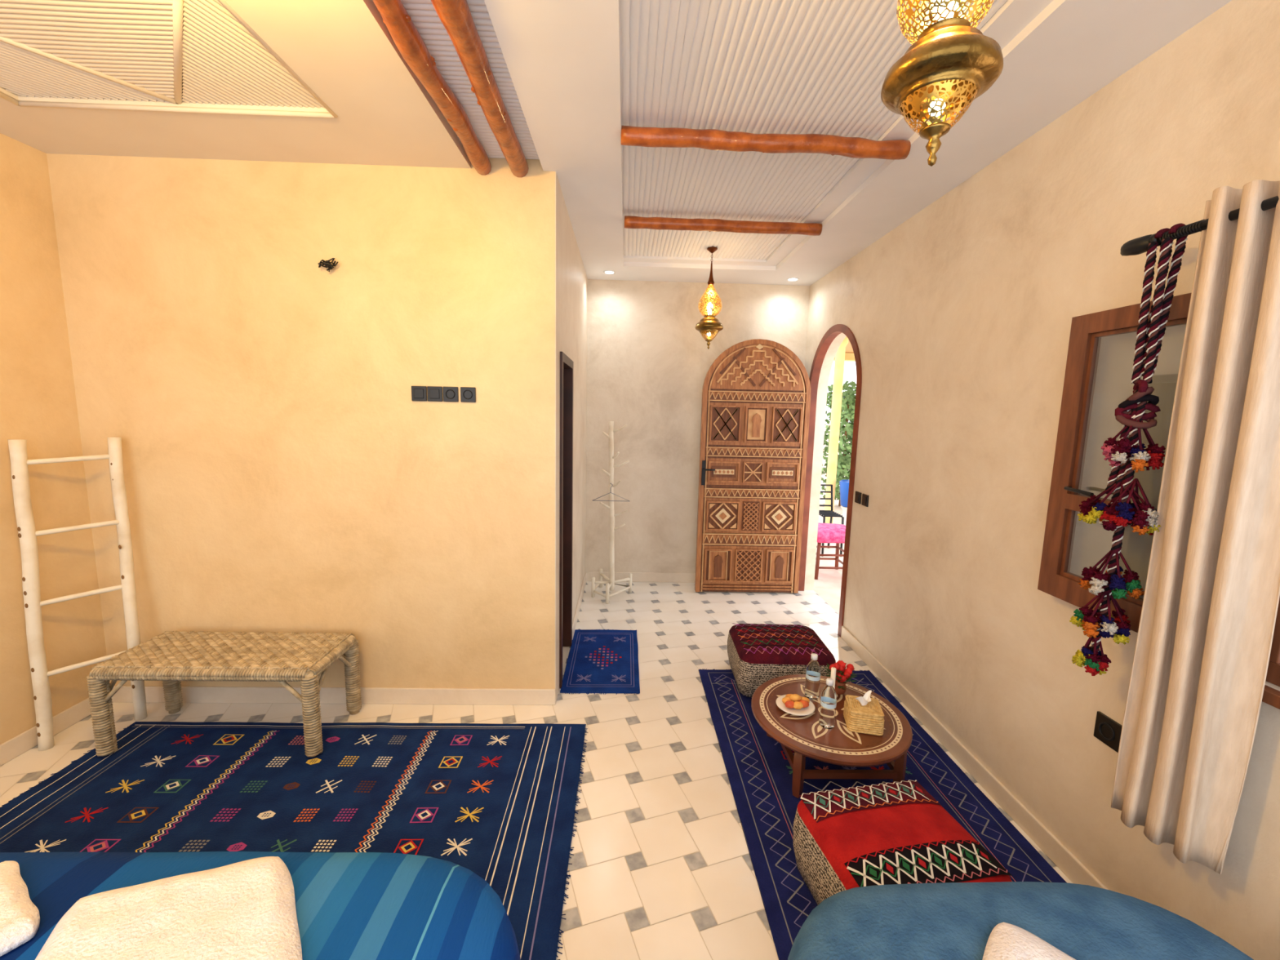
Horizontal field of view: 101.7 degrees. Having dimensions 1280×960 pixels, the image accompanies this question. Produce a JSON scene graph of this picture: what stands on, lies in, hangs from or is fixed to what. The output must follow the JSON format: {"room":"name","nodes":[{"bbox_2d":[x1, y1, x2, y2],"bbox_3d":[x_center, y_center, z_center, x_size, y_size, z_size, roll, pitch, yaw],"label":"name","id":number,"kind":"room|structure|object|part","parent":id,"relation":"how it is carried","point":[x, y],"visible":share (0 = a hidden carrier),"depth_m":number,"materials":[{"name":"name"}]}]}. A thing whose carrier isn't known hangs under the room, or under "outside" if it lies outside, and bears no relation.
{"room":"hotel bedroom","nodes":[
{"label":"hotel bedroom","id":0,"kind":"room"},
{"bbox_2d":[0,133,110,744],"bbox_3d":[-2.658,0.020,0.539,0.200,2.800,3.801,1,8,-2],"label":"wall","id":1,"kind":"structure","parent":0,"point":[38,403],"depth_m":2.25,"materials":[{"name":"paint"}]},
{"bbox_2d":[0,697,112,766],"bbox_3d":[-2.581,1.318,0.715,0.012,0.085,3.801,1,8,-2],"label":"baseboard","id":2,"kind":"structure","parent":1,"relation":"attached to","point":[11,748],"depth_m":2.25,"materials":[{"name":"paint"}]},
{"bbox_2d":[0,851,520,959],"bbox_3d":[-1.210,1.207,0.151,2.037,0.491,2.242,1,8,-2],"label":"bed","id":3,"kind":"object","parent":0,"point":[349,905],"visible":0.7,"depth_m":1.07,"materials":[{"name":"blue fabric"}]},
{"bbox_2d":[0,860,39,956],"bbox_3d":[-1.296,0.837,0.918,0.273,0.035,0.336,4,8,22],"label":"folded towel","id":4,"kind":"object","parent":3,"relation":"on","point":[20,918],"visible":1,"depth_m":0.99,"materials":[{"name":"white fabric"}]},
{"bbox_2d":[35,856,302,959],"bbox_3d":[-0.788,0.845,0.923,0.635,0.040,0.435,1,8,-2],"label":"pillow","id":5,"kind":"object","parent":3,"relation":"on","point":[246,909],"visible":1,"depth_m":0.97,"materials":[{"name":"white fabric"}]},
{"bbox_2d":[46,153,555,688],"bbox_3d":[-1.609,-0.221,2.513,2.403,2.800,0.120,1,8,-2],"label":"wall partition","id":6,"kind":"structure","parent":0,"point":[282,472],"depth_m":2.43,"materials":[{"name":"beige paint"}]},
{"bbox_2d":[111,685,555,705],"bbox_3d":[-1.534,1.086,2.624,2.207,0.085,0.012,1,8,-2],"label":"baseboard","id":7,"kind":"structure","parent":6,"relation":"attached to","point":[153,694],"depth_m":2.62,"materials":[{"name":"paint"}]},
{"bbox_2d":[411,386,475,402],"bbox_3d":[-0.920,-0.402,2.439,0.296,0.069,0.014,1,8,-2],"label":"wall switch","id":8,"kind":"object","parent":6,"relation":"attached to","point":[468,394],"depth_m":2.44,"materials":[{"name":"black plastic"}]},
{"bbox_2d":[317,257,338,271],"bbox_3d":[-1.397,-0.964,2.335,0.088,0.062,0.042,1,8,-2],"label":"stub","id":9,"kind":"object","parent":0,"point":[327,264],"depth_m":2.33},
{"bbox_2d":[0,581,1072,959],"bbox_3d":[-0.629,1.313,1.845,4.378,0.120,5.939,1,8,-2],"label":"floor","id":10,"kind":"structure","parent":0,"point":[661,868],"depth_m":2.17,"materials":[{"name":"beige tile"}]},
{"bbox_2d":[7,437,147,751],"bbox_3d":[-2.461,0.483,2.299,0.135,1.329,0.376,6,9,32],"label":"wooden ladder","id":11,"kind":"object","parent":10,"relation":"on","point":[28,535],"visible":0.88,"depth_m":2.23,"materials":[{"name":"white wood"}]},
{"bbox_2d":[85,631,361,756],"bbox_3d":[-1.821,0.951,2.351,0.927,0.408,0.394,1,8,-2],"label":"bench","id":12,"kind":"object","parent":10,"relation":"on","point":[171,658],"visible":1,"depth_m":2.21,"materials":[{"name":"beige wicker"}]},
{"bbox_2d":[0,721,588,959],"bbox_3d":[-1.287,1.240,1.782,2.128,0.012,1.377,1,8,-2],"label":"rug","id":13,"kind":"object","parent":10,"relation":"on","point":[497,802],"visible":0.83,"depth_m":1.98,"materials":[{"name":"fabric"}]},
{"bbox_2d":[560,629,639,694],"bbox_3d":[-0.223,1.079,3.170,0.429,0.010,0.827,1,8,-2],"label":"woven mat","id":14,"kind":"object","parent":10,"relation":"on","point":[601,661],"visible":0.99,"depth_m":3.09,"materials":[{"name":"fabric"}]},
{"bbox_2d":[591,421,632,604],"bbox_3d":[-0.250,0.242,4.145,0.313,1.410,0.330,5,8,24],"label":"coat stand","id":15,"kind":"object","parent":10,"relation":"on","point":[610,584],"visible":1,"depth_m":4.13,"materials":[{"name":"white wood"}]},
{"bbox_2d":[592,483,629,501],"bbox_3d":[-0.223,0.093,4.034,0.292,0.139,0.024,1,8,-2],"label":"hanger","id":16,"kind":"object","parent":15,"relation":"hanging from","point":[611,483],"visible":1,"depth_m":4.03,"materials":[{"name":"grey"}]},
{"bbox_2d":[698,668,1066,959],"bbox_3d":[0.873,1.246,2.088,1.022,0.013,1.995,1,8,-2],"label":"rug","id":17,"kind":"object","parent":10,"relation":"on","point":[759,771],"visible":0.42,"depth_m":2.06,"materials":[{"name":"fabric"}]},
{"bbox_2d":[727,622,835,697],"bbox_3d":[0.774,0.987,2.909,0.529,0.259,0.479,1,8,-2],"label":"pouf","id":18,"kind":"object","parent":17,"relation":"on","point":[758,654],"visible":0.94,"depth_m":2.74,"materials":[{"name":"red fabric"}]},
{"bbox_2d":[751,674,912,798],"bbox_3d":[0.796,1.100,2.228,0.638,0.240,0.638,1,8,-2],"label":"table","id":19,"kind":"object","parent":17,"relation":"on","point":[804,735],"visible":0.64,"depth_m":2.05,"materials":[{"name":"brown wood"}]},
{"bbox_2d":[775,694,815,715],"bbox_3d":[0.664,0.967,2.227,0.162,0.018,0.162,1,8,-2],"label":"plate","id":20,"kind":"object","parent":19,"relation":"on","point":[811,708],"visible":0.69,"depth_m":2.20,"materials":[{"name":"white ceramic"}]},
{"bbox_2d":[782,693,809,709],"bbox_3d":[0.669,0.940,2.227,0.122,0.047,0.093,1,8,-2],"label":"pastry","id":21,"kind":"object","parent":20,"relation":"on","point":[800,702],"visible":1,"depth_m":2.21,"materials":[{"name":"orange food"}]},
{"bbox_2d":[804,653,820,699],"bbox_3d":[0.768,0.868,2.312,0.062,0.196,0.062,1,8,-2],"label":"water bottle","id":22,"kind":"object","parent":19,"relation":"on","point":[811,686],"visible":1,"depth_m":2.29,"materials":[{"name":"white"}]},
{"bbox_2d":[818,677,836,728],"bbox_3d":[0.759,0.896,2.099,0.062,0.196,0.062,1,8,-2],"label":"water bottle","id":23,"kind":"object","parent":19,"relation":"on","point":[828,695],"visible":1,"depth_m":2.08,"materials":[{"name":"white"}]},
{"bbox_2d":[830,666,835,688],"bbox_3d":[0.844,0.892,2.282,0.044,0.160,0.044,1,8,-2],"label":"candle","id":24,"kind":"object","parent":19,"relation":"on","point":[833,676],"visible":0.37,"depth_m":2.27,"materials":[{"name":"white wax"}]},
{"bbox_2d":[823,659,856,694],"bbox_3d":[0.900,0.887,2.356,0.136,0.151,0.140,-5,10,-41],"label":"flowers","id":25,"kind":"object","parent":19,"relation":"on","point":[842,674],"visible":0.94,"depth_m":2.33,"materials":[{"name":"red plant"}]},
{"bbox_2d":[843,694,884,735],"bbox_3d":[0.907,0.952,2.115,0.135,0.086,0.135,3,8,13],"label":"tissue box","id":26,"kind":"object","parent":19,"relation":"on","point":[868,718],"visible":0.99,"depth_m":2.06,"materials":[{"name":"beige wicker"}]},
{"bbox_2d":[855,690,871,705],"bbox_3d":[0.911,0.887,2.103,0.097,0.045,0.037,-3,9,-30],"label":"tissue paper","id":27,"kind":"object","parent":26,"relation":"on","point":[864,700],"visible":1,"depth_m":2.10,"materials":[{"name":"white paper"}]},
{"bbox_2d":[792,779,1012,904],"bbox_3d":[0.769,1.163,1.574,0.489,0.264,0.447,0,8,-11],"label":"pouf","id":28,"kind":"object","parent":17,"relation":"on","point":[893,833],"visible":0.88,"depth_m":1.53,"materials":[{"name":"red fabric"}]},
{"bbox_2d":[555,171,587,701],"bbox_3d":[-0.505,-0.334,3.546,0.150,2.800,2.137,1,8,-2],"label":"wall","id":29,"kind":"structure","parent":0,"point":[571,277],"depth_m":3.19,"materials":[{"name":"beige paint"}]},
{"bbox_2d":[559,351,573,688],"bbox_3d":[-0.487,0.208,2.967,0.152,1.780,0.550,1,8,-2],"label":"door frame","id":30,"kind":"structure","parent":29,"relation":"attached to","point":[566,363],"depth_m":3.14,"materials":[{"name":"black wood"}]},
{"bbox_2d":[572,572,586,639],"bbox_3d":[-0.460,0.927,3.988,0.012,0.085,1.199,1,8,-2],"label":"baseboard","id":31,"kind":"structure","parent":29,"relation":"attached to","point":[581,593],"depth_m":3.85,"materials":[{"name":"paint"}]},
{"bbox_2d":[0,0,1231,285],"bbox_3d":[-0.570,-1.369,1.486,4.378,0.206,5.939,1,8,-2],"label":"ceiling","id":32,"kind":"structure","parent":0,"point":[290,81],"depth_m":1.79,"materials":[{"name":"white paint"}]},
{"bbox_2d":[372,0,491,175],"bbox_3d":[-0.659,-1.236,1.127,0.092,0.094,2.400,1,8,-2],"label":"ceiling beam","id":33,"kind":"structure","parent":32,"relation":"attached to","point":[404,33],"depth_m":1.63,"materials":[{"name":"brown wood"}]},
{"bbox_2d":[431,0,528,177],"bbox_3d":[-0.502,-1.231,1.133,0.099,0.090,2.401,1,8,-2],"label":"ceiling beam","id":34,"kind":"structure","parent":32,"relation":"attached to","point":[455,15],"depth_m":1.64,"materials":[{"name":"brown wood"}]},
{"bbox_2d":[603,270,615,274],"bbox_3d":[-0.236,-1.598,4.008,0.094,0.006,0.094,1,8,-2],"label":"recessed light","id":35,"kind":"object","parent":32,"relation":"in","point":[609,272],"visible":1,"depth_m":4.00,"materials":[{"name":"white"}]},
{"bbox_2d":[694,246,723,349],"bbox_3d":[0.481,-1.235,3.561,0.194,0.664,0.194,1,8,-2],"label":"brass lantern","id":36,"kind":"object","parent":32,"relation":"hanging from","point":[709,325],"visible":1,"depth_m":3.53,"materials":[{"name":"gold metal"}]},
{"bbox_3d":[0.478,-1.103,3.579,0.044,0.226,0.044,1,8,-2],"label":"bulb","id":37,"kind":"part","parent":36,"relation":"part of","materials":[{"name":"white"}]},
{"bbox_2d":[624,215,822,235],"bbox_3d":[0.471,-1.439,2.948,1.119,0.065,0.085,1,8,-2],"label":"ceiling beam","id":38,"kind":"structure","parent":32,"relation":"attached to","point":[630,221],"depth_m":2.93,"materials":[{"name":"brown wood"}]},
{"bbox_2d":[621,125,911,159],"bbox_3d":[0.492,-1.315,2.030,1.130,0.073,0.097,1,8,-2],"label":"ceiling beam","id":39,"kind":"structure","parent":32,"relation":"attached to","point":[654,137],"depth_m":2.01,"materials":[{"name":"brown wood"}]},
{"bbox_2d":[786,277,799,280],"bbox_3d":[1.202,-1.578,4.099,0.094,0.006,0.094,1,8,-2],"label":"recessed light","id":40,"kind":"object","parent":32,"relation":"in","point":[789,278],"visible":1,"depth_m":4.09,"materials":[{"name":"white"}]},
{"bbox_2d":[880,0,1003,166],"bbox_3d":[0.550,-0.897,0.928,0.194,0.631,0.194,1,8,-2],"label":"brass lantern","id":41,"kind":"object","parent":32,"relation":"hanging from","point":[951,63],"visible":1,"depth_m":0.91,"materials":[{"name":"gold metal"}]},
{"bbox_3d":[0.547,-0.782,0.944,0.044,0.226,0.044,1,8,-2],"label":"bulb","id":42,"kind":"part","parent":41,"relation":"part of","materials":[{"name":"white glass"}]},
{"bbox_2d":[585,279,809,573],"bbox_3d":[0.530,-0.444,4.536,1.971,2.800,0.200,1,8,-2],"label":"wall","id":43,"kind":"structure","parent":0,"point":[648,363],"depth_m":4.38,"materials":[{"name":"paint"}]},
{"bbox_2d":[585,571,695,582],"bbox_3d":[0.434,0.865,4.602,1.831,0.085,0.012,1,8,-2],"label":"baseboard","id":44,"kind":"structure","parent":43,"relation":"attached to","point":[636,576],"depth_m":4.59,"materials":[{"name":"paint"}]},
{"bbox_2d":[787,881,1253,959],"bbox_3d":[0.773,1.250,0.165,0.980,0.490,2.156,1,8,-2],"label":"bed","id":45,"kind":"object","parent":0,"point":[939,921],"visible":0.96,"depth_m":1.05,"materials":[{"name":"fabric"}]},
{"bbox_2d":[982,922,1075,959],"bbox_3d":[0.723,0.903,0.746,0.430,0.038,0.429,8,10,43],"label":"folded towel","id":46,"kind":"object","parent":45,"relation":"on","point":[1006,941],"visible":1,"depth_m":0.97,"materials":[{"name":"white fabric"}]},
{"bbox_2d":[804,0,1279,959],"bbox_3d":[1.522,-0.032,1.620,0.140,2.800,5.739,1,8,-2],"label":"wall","id":47,"kind":"structure","parent":0,"point":[959,316],"depth_m":1.90,"materials":[{"name":"paint"}]},
{"bbox_2d":[694,338,810,593],"bbox_3d":[0.916,-0.081,4.209,0.862,2.061,0.118,1,8,-2],"label":"door","id":48,"kind":"structure","parent":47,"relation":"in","point":[756,403],"depth_m":4.22,"materials":[{"name":"brown wood"}]},
{"bbox_2d":[798,324,862,636],"bbox_3d":[1.406,-0.053,3.880,0.062,2.138,0.966,1,8,-2],"label":"trim","id":49,"kind":"structure","parent":47,"relation":"attached to","point":[833,332],"depth_m":3.85,"materials":[{"name":"brown wood"}]},
{"bbox_2d":[854,491,868,506],"bbox_3d":[1.394,0.118,3.283,0.014,0.072,0.172,1,8,-2],"label":"wall switch","id":50,"kind":"object","parent":47,"relation":"attached to","point":[858,495],"visible":1,"depth_m":3.26,"materials":[{"name":"black plastic"}]},
{"bbox_2d":[840,626,1108,889],"bbox_3d":[1.432,1.337,1.242,0.012,0.085,4.630,1,8,-2],"label":"baseboard","id":51,"kind":"structure","parent":47,"relation":"attached to","point":[1068,864],"depth_m":2.10,"materials":[{"name":"paint"}]},
{"bbox_2d":[1093,711,1122,752],"bbox_3d":[1.431,0.769,1.592,0.014,0.084,0.084,1,8,-2],"label":"wall outlet","id":52,"kind":"object","parent":47,"relation":"attached to","point":[1108,731],"visible":0.94,"depth_m":1.59,"materials":[{"name":"black plastic"}]},
{"bbox_2d":[1037,293,1279,709],"bbox_3d":[1.473,0.056,0.920,0.245,0.970,1.652,1,8,-2],"label":"window","id":53,"kind":"structure","parent":47,"relation":"in","point":[1271,696],"depth_m":1.65,"materials":[{"name":"brown wood"}]},
{"bbox_3d":[1.398,-0.035,1.454,0.086,0.906,0.563,1,8,-5],"label":"window sash","id":54,"kind":"part","parent":53,"relation":"part of","materials":[{"name":"brown wood"}]},
{"bbox_2d":[1120,195,1279,255],"bbox_3d":[1.411,-0.513,0.561,0.159,0.055,1.775,1,8,-2],"label":"curtain rod","id":55,"kind":"object","parent":47,"relation":"attached to","point":[1138,246],"depth_m":1.28,"materials":[{"name":"black metal"}]},
{"bbox_2d":[1069,222,1187,675],"bbox_3d":[1.305,-0.042,1.401,0.135,1.205,0.199,2,8,2],"label":"tassel","id":56,"kind":"object","parent":55,"relation":"hanging from","point":[1125,455],"visible":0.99,"depth_m":1.37,"materials":[{"name":"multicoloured fabric"}]},
{"bbox_2d":[1111,179,1279,874],"bbox_3d":[1.337,0.135,1.224,0.090,1.586,0.231,-1,8,-15],"label":"curtain","id":57,"kind":"object","parent":55,"relation":"hanging from","point":[1200,664],"visible":1,"depth_m":1.21,"materials":[{"name":"fabric"}]},
{"label":"outside","id":58,"kind":"structure","parent":0,"visible":0},
{"bbox_2d":[813,474,844,614],"bbox_3d":[7.597,0.760,7.367,12.363,0.115,22.000,1,8,-2],"label":"ground","id":59,"kind":"structure","parent":58,"point":[828,585],"depth_m":4.93,"materials":[{"name":"white"}]},
{"bbox_2d":[814,522,845,579],"bbox_3d":[1.782,0.659,4.930,0.409,0.474,0.409,1,8,-2],"label":"bar stool","id":60,"kind":"object","parent":59,"relation":"on","point":[827,532],"visible":0.51,"depth_m":4.77,"materials":[{"name":"pink fabric"}]},
{"bbox_2d":[818,484,844,556],"bbox_3d":[2.049,0.431,5.703,0.224,0.725,0.402,1,8,-2],"label":"garden chair","id":61,"kind":"object","parent":59,"relation":"on","point":[824,513],"visible":0.62,"depth_m":5.70,"materials":[{"name":"grey metal"}]},
{"bbox_2d":[822,422,849,474],"bbox_3d":[5.012,-0.803,13.246,7.250,1.300,0.200,1,8,-2],"label":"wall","id":62,"kind":"structure","parent":59,"relation":"on","point":[824,461],"depth_m":13.13,"materials":[{"name":"white paint"}]},
{"bbox_2d":[820,380,856,506],"bbox_3d":[4.415,-0.560,8.518,2.790,2.047,0.896,1,8,-2],"label":"hedge","id":63,"kind":"object","parent":59,"relation":"on","point":[848,397],"visible":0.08,"depth_m":8.28,"materials":[{"name":"green plant"}]},
{"bbox_2d":[824,336,855,523],"bbox_3d":[3.047,-0.704,7.303,2.915,2.602,4.700,1,8,-2],"label":"wall","id":64,"kind":"structure","parent":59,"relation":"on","point":[845,352],"depth_m":6.30,"materials":[{"name":"yellow paint"}]},
{"bbox_2d":[839,480,848,525],"bbox_3d":[2.513,0.365,6.323,0.240,0.720,0.240,1,8,-2],"label":"planter","id":65,"kind":"object","parent":59,"relation":"on","point":[844,484],"visible":0.36,"depth_m":6.26,"materials":[{"name":"blue paint"}]}
]}

